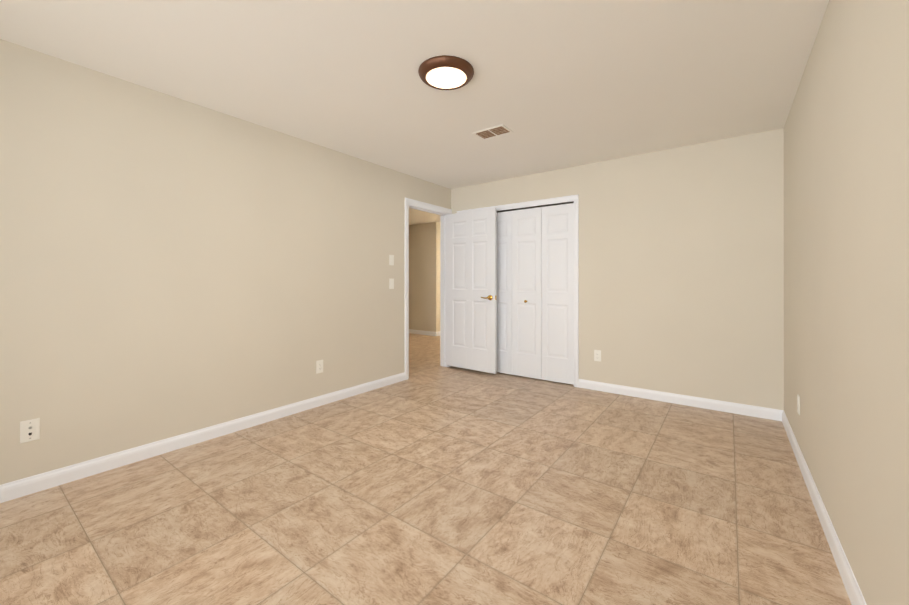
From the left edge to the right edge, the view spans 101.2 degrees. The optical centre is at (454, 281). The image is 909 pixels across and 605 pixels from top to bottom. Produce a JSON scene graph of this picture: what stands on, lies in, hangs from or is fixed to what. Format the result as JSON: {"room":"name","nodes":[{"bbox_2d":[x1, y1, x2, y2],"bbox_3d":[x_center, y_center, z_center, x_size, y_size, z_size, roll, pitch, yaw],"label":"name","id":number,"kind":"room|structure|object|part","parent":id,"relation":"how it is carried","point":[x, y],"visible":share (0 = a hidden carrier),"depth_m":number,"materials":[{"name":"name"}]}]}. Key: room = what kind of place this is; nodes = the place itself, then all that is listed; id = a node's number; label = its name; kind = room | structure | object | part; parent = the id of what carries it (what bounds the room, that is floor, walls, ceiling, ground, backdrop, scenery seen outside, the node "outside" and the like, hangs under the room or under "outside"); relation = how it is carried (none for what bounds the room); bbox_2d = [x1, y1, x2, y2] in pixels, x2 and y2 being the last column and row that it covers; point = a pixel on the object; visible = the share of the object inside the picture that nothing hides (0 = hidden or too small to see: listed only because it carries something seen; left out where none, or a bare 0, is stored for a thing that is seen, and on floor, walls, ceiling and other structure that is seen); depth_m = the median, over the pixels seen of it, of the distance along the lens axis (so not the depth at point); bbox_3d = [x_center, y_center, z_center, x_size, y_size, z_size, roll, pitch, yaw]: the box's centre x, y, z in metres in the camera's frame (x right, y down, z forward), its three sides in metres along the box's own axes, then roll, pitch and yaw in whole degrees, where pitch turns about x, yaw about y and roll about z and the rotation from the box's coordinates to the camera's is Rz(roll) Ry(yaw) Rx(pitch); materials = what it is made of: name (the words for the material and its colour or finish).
{"room":"empty bedroom","nodes":[
{"label":"empty bedroom","id":0,"kind":"room"},
{"bbox_2d":[0,39,450,484],"bbox_3d":[-1.465,-0.057,3.316,0.115,2.438,4.860,0,0,36],"label":"wall","id":1,"kind":"structure","parent":0,"point":[171,266],"depth_m":2.54,"materials":[{"name":"paint"}]},
{"bbox_2d":[20,418,39,443],"bbox_3d":[-2.320,0.817,2.041,0.017,0.118,0.072,0,0,36],"label":"jack","id":2,"kind":"object","parent":1,"relation":"attached to","point":[29,430],"visible":1,"depth_m":2.04,"materials":[{"name":"white plastic"}]},
{"bbox_2d":[0,372,404,502],"bbox_3d":[-1.685,1.116,2.909,0.013,0.092,3.715,0,0,36],"label":"baseboard","id":3,"kind":"structure","parent":1,"relation":"attached to","point":[12,490],"depth_m":2.53,"materials":[{"name":"white wood"}]},
{"bbox_2d":[316,360,322,373],"bbox_3d":[-1.259,0.797,3.493,0.008,0.118,0.072,0,0,36],"label":"electrical outlet","id":4,"kind":"object","parent":1,"relation":"attached to","point":[319,366],"visible":1,"depth_m":3.49,"materials":[{"name":"white plastic"}]},
{"bbox_2d":[389,255,393,264],"bbox_3d":[-0.711,-0.243,4.236,0.011,0.118,0.072,0,0,36],"label":"light switch","id":5,"kind":"object","parent":1,"relation":"attached to","point":[391,259],"visible":1,"depth_m":4.23,"materials":[{"name":"white plastic"}]},
{"bbox_2d":[389,279,393,288],"bbox_3d":[-0.711,0.025,4.236,0.011,0.118,0.072,0,0,36],"label":"light switch","id":6,"kind":"object","parent":1,"relation":"attached to","point":[391,283],"visible":1,"depth_m":4.23,"materials":[{"name":"white plastic"}]},
{"bbox_2d":[405,197,451,379],"bbox_3d":[-0.365,0.086,4.813,0.149,2.155,0.915,0,0,36],"label":"door frame","id":7,"kind":"structure","parent":1,"relation":"attached to","point":[442,212],"depth_m":4.94,"materials":[{"name":"white wood"}]},
{"bbox_2d":[446,208,496,373],"bbox_3d":[0.202,0.114,4.817,0.783,2.032,0.145,0,0,39],"label":"entry door","id":8,"kind":"structure","parent":7,"relation":"attached to","point":[471,290],"depth_m":4.77,"materials":[{"name":"white wood"}]},
{"bbox_3d":[0.422,0.199,4.641,0.147,0.066,0.145,0,0,39],"label":"handle","id":9,"kind":"part","parent":8,"relation":"part of","materials":[{"name":"gold metal"}]},
{"bbox_2d":[0,0,828,224],"bbox_3d":[-0.179,-1.335,4.587,6.685,0.120,8.430,0,0,36],"label":"ceiling","id":10,"kind":"structure","parent":0,"point":[556,84],"depth_m":2.21,"materials":[{"name":"paint"}]},
{"bbox_2d":[418,55,473,89],"bbox_3d":[-0.051,-1.252,2.275,0.338,0.049,0.338,0,0,36],"label":"ceiling light","id":11,"kind":"object","parent":10,"relation":"attached to","point":[445,72],"visible":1,"depth_m":2.21,"materials":[{"name":"brown metal"}]},
{"bbox_2d":[472,124,512,139],"bbox_3d":[0.327,-1.272,3.191,0.300,0.006,0.190,0,0,36],"label":"ceiling vent","id":12,"kind":"object","parent":10,"relation":"in","point":[493,132],"visible":1,"depth_m":3.18,"materials":[{"name":"metal"}]},
{"bbox_2d":[409,222,439,331],"bbox_3d":[-1.321,-0.055,6.046,3.115,2.438,7.430,0,0,36],"label":"wall","id":13,"kind":"structure","parent":0,"point":[424,276],"depth_m":8.15,"materials":[{"name":"paint"}]},
{"bbox_2d":[409,329,435,335],"bbox_3d":[-0.812,1.120,8.261,1.020,0.092,0.013,0,0,36],"label":"baseboard","id":14,"kind":"structure","parent":13,"relation":"attached to","point":[422,332],"depth_m":8.17,"materials":[{"name":"white wood"}]},
{"bbox_2d":[0,333,850,604],"bbox_3d":[-0.179,1.223,4.585,6.685,0.120,8.430,0,0,36],"label":"floor","id":15,"kind":"structure","parent":0,"point":[430,481],"depth_m":1.88,"materials":[{"name":"tile"}]},
{"bbox_2d":[451,128,783,409],"bbox_3d":[1.424,-0.056,4.137,3.570,2.438,0.115,0,0,36],"label":"wall","id":16,"kind":"structure","parent":0,"point":[681,270],"depth_m":3.53,"materials":[{"name":"paint"}]},
{"bbox_2d":[497,211,511,374],"bbox_3d":[0.564,0.139,4.730,0.380,2.022,0.028,0,0,36],"label":"closet door","id":17,"kind":"structure","parent":16,"relation":"in","point":[504,292],"depth_m":4.67,"materials":[{"name":"white wood"}]},
{"bbox_2d":[457,194,578,386],"bbox_3d":[0.732,0.104,4.635,1.650,2.119,0.132,0,0,36],"label":"trim","id":18,"kind":"structure","parent":16,"relation":"attached to","point":[575,198],"depth_m":4.11,"materials":[{"name":"white wood"}]},
{"bbox_2d":[512,207,541,378],"bbox_3d":[0.873,0.138,4.503,0.380,2.022,0.028,0,0,36],"label":"closet door","id":19,"kind":"structure","parent":16,"relation":"in","point":[527,286],"depth_m":4.48,"materials":[{"name":"white wood"}]},
{"bbox_2d":[497,201,573,212],"bbox_3d":[0.720,-0.884,4.619,1.534,0.016,0.044,0,0,36],"label":"door track","id":20,"kind":"object","parent":16,"relation":"attached to","point":[535,206],"visible":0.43,"depth_m":4.42,"materials":[{"name":"grey metal"}]},
{"bbox_2d":[542,203,573,384],"bbox_3d":[1.181,0.138,4.276,0.380,2.022,0.028,0,0,36],"label":"closet door","id":21,"kind":"structure","parent":16,"relation":"in","point":[557,293],"depth_m":4.26,"materials":[{"name":"white wood"}]},
{"bbox_2d":[594,350,600,361],"bbox_3d":[1.526,0.792,3.985,0.072,0.118,0.008,0,0,36],"label":"electrical outlet","id":22,"kind":"object","parent":16,"relation":"attached to","point":[597,355],"visible":1,"depth_m":3.98,"materials":[{"name":"white plastic"}]},
{"bbox_2d":[578,379,779,420],"bbox_3d":[2.034,1.117,3.609,1.663,0.092,0.013,0,0,36],"label":"baseboard","id":23,"kind":"structure","parent":16,"relation":"attached to","point":[730,407],"depth_m":3.50,"materials":[{"name":"white wood"}]},
{"bbox_2d":[784,0,908,604],"bbox_3d":[1.411,-0.058,1.202,0.115,2.438,4.860,0,0,36],"label":"wall","id":24,"kind":"structure","parent":0,"point":[846,253],"depth_m":1.34,"materials":[{"name":"paint"}]},
{"bbox_2d":[797,395,799,414],"bbox_3d":[2.239,0.801,2.431,0.008,0.118,0.072,0,0,36],"label":"electrical outlet","id":25,"kind":"object","parent":24,"relation":"attached to","point":[798,403],"visible":1,"depth_m":2.41,"materials":[{"name":"white plastic"}]},
{"bbox_2d":[780,410,866,604],"bbox_3d":[1.360,1.115,1.239,0.013,0.092,4.630,0,0,36],"label":"baseboard","id":26,"kind":"structure","parent":24,"relation":"attached to","point":[855,595],"depth_m":1.67,"materials":[{"name":"white wood"}]}
]}

